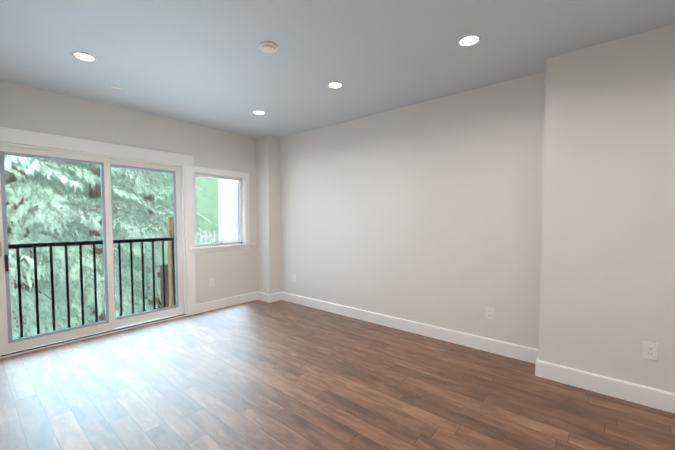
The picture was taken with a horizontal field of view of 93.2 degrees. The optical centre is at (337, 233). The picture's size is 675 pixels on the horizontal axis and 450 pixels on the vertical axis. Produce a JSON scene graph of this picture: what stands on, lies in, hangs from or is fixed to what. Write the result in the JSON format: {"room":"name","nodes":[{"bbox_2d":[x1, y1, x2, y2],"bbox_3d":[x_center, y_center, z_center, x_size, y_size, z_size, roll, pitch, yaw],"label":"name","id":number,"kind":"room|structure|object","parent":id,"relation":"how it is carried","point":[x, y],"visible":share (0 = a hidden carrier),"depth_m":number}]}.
{"room":"empty living room","nodes":[
{"label":"empty living room","id":0,"kind":"room"},
{"bbox_2d":[0,80,257,303],"bbox_3d":[-2.490,-0.179,4.262,0.200,2.740,4.037,2,3,40],"label":"wall","id":1,"kind":"structure","parent":0,"point":[231,273],"depth_m":4.30},
{"bbox_2d":[0,126,195,358],"bbox_3d":[-2.801,0.069,3.847,0.174,2.283,2.116,2,3,40],"label":"sliding door","id":2,"kind":"structure","parent":1,"relation":"attached to","point":[92,245],"depth_m":3.70},
{"bbox_2d":[209,279,213,286],"bbox_3d":[-1.908,0.751,4.833,0.009,0.125,0.079,2,3,40],"label":"electrical outlet","id":3,"kind":"object","parent":1,"relation":"attached to","point":[211,282],"visible":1,"depth_m":4.83},
{"bbox_2d":[193,166,249,252],"bbox_3d":[-1.819,-0.356,4.987,0.152,1.249,0.933,2,3,40],"label":"window","id":4,"kind":"structure","parent":1,"relation":"in","point":[218,205],"depth_m":5.01},
{"bbox_2d":[191,243,255,248],"bbox_3d":[-1.770,0.195,4.997,0.125,0.024,1.093,2,3,40],"label":"window sill","id":5,"kind":"structure","parent":1,"relation":"attached to","point":[214,246],"depth_m":4.92},
{"bbox_2d":[196,292,255,313],"bbox_3d":[-1.717,1.086,5.069,0.016,0.140,1.089,2,3,40],"label":"baseboard","id":6,"kind":"structure","parent":1,"relation":"attached to","point":[230,301],"depth_m":5.00},
{"bbox_2d":[256,135,280,293],"bbox_3d":[-1.167,-0.232,5.423,0.324,2.740,0.254,2,3,40],"label":"column","id":7,"kind":"structure","parent":0,"point":[268,178],"depth_m":5.32},
{"bbox_2d":[256,291,271,302],"bbox_3d":[-1.233,1.073,5.361,0.300,0.140,0.016,2,3,40],"label":"baseboard","id":8,"kind":"structure","parent":7,"relation":"attached to","point":[265,297],"depth_m":5.35},
{"bbox_2d":[0,300,674,449],"bbox_3d":[0.339,1.373,1.945,7.200,0.150,4.037,2,3,40],"label":"floor","id":9,"kind":"structure","parent":0,"point":[263,375],"depth_m":2.50},
{"bbox_2d":[0,0,674,137],"bbox_3d":[0.262,-1.517,1.878,7.400,0.150,4.037,2,3,40],"label":"ceiling","id":10,"kind":"structure","parent":0,"point":[208,63],"depth_m":2.55},
{"bbox_2d":[72,51,96,61],"bbox_3d":[-2.116,-1.476,2.667,0.166,0.010,0.166,2,3,40],"label":"recessed light","id":11,"kind":"object","parent":10,"relation":"in","point":[83,56],"visible":1,"depth_m":2.66},
{"bbox_2d":[110,85,121,88],"bbox_3d":[-2.273,-1.501,3.277,0.100,0.009,0.100,2,3,40],"label":"sprinkler","id":12,"kind":"object","parent":10,"relation":"attached to","point":[116,86],"visible":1,"depth_m":3.27},
{"bbox_2d":[252,110,265,114],"bbox_3d":[-1.001,-1.540,4.071,0.166,0.010,0.166,2,3,40],"label":"recessed light","id":13,"kind":"object","parent":10,"relation":"in","point":[257,112],"visible":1,"depth_m":4.07},
{"bbox_2d":[259,42,277,52],"bbox_3d":[-0.543,-1.458,2.514,0.148,0.026,0.148,2,3,40],"label":"smoke detector","id":14,"kind":"object","parent":10,"relation":"attached to","point":[268,47],"visible":0.96,"depth_m":2.49},
{"bbox_2d":[327,82,342,88],"bbox_3d":[-0.023,-1.502,3.234,0.166,0.010,0.166,2,3,40],"label":"recessed light","id":15,"kind":"object","parent":10,"relation":"in","point":[335,85],"visible":1,"depth_m":3.24},
{"bbox_2d":[458,34,480,46],"bbox_3d":[1.001,-1.466,2.425,0.166,0.010,0.166,2,3,40],"label":"recessed light","id":16,"kind":"object","parent":10,"relation":"in","point":[469,40],"visible":1,"depth_m":2.42},
{"bbox_2d":[280,71,545,348],"bbox_3d":[0.416,-0.183,4.354,4.125,2.740,0.150,2,3,40],"label":"wall","id":17,"kind":"structure","parent":0,"point":[429,212],"depth_m":3.70},
{"bbox_2d":[292,274,295,282],"bbox_3d":[-0.719,0.742,5.250,0.079,0.125,0.009,2,3,40],"label":"electrical outlet","id":18,"kind":"object","parent":17,"relation":"attached to","point":[293,278],"visible":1,"depth_m":5.24},
{"bbox_2d":[280,292,537,362],"bbox_3d":[0.486,1.123,4.245,3.801,0.140,0.016,2,3,40],"label":"baseboard","id":19,"kind":"structure","parent":17,"relation":"attached to","point":[519,352],"depth_m":3.77},
{"bbox_2d":[485,307,493,319],"bbox_3d":[1.579,0.830,3.314,0.079,0.125,0.009,2,3,40],"label":"electrical outlet","id":20,"kind":"object","parent":17,"relation":"attached to","point":[489,313],"visible":1,"depth_m":3.31},
{"bbox_2d":[538,24,674,392],"bbox_3d":[3.081,-0.073,1.932,3.075,2.740,0.420,2,3,40],"label":"wall","id":21,"kind":"structure","parent":0,"point":[607,292],"depth_m":2.46},
{"bbox_2d":[532,355,674,413],"bbox_3d":[2.858,1.230,1.895,2.891,0.140,0.016,2,3,40],"label":"baseboard","id":22,"kind":"structure","parent":21,"relation":"attached to","point":[641,395],"depth_m":2.51},
{"bbox_2d":[642,341,657,359],"bbox_3d":[2.304,0.864,2.350,0.079,0.125,0.009,2,3,40],"label":"electrical outlet","id":23,"kind":"object","parent":21,"relation":"attached to","point":[650,350],"visible":1,"depth_m":2.35}
]}

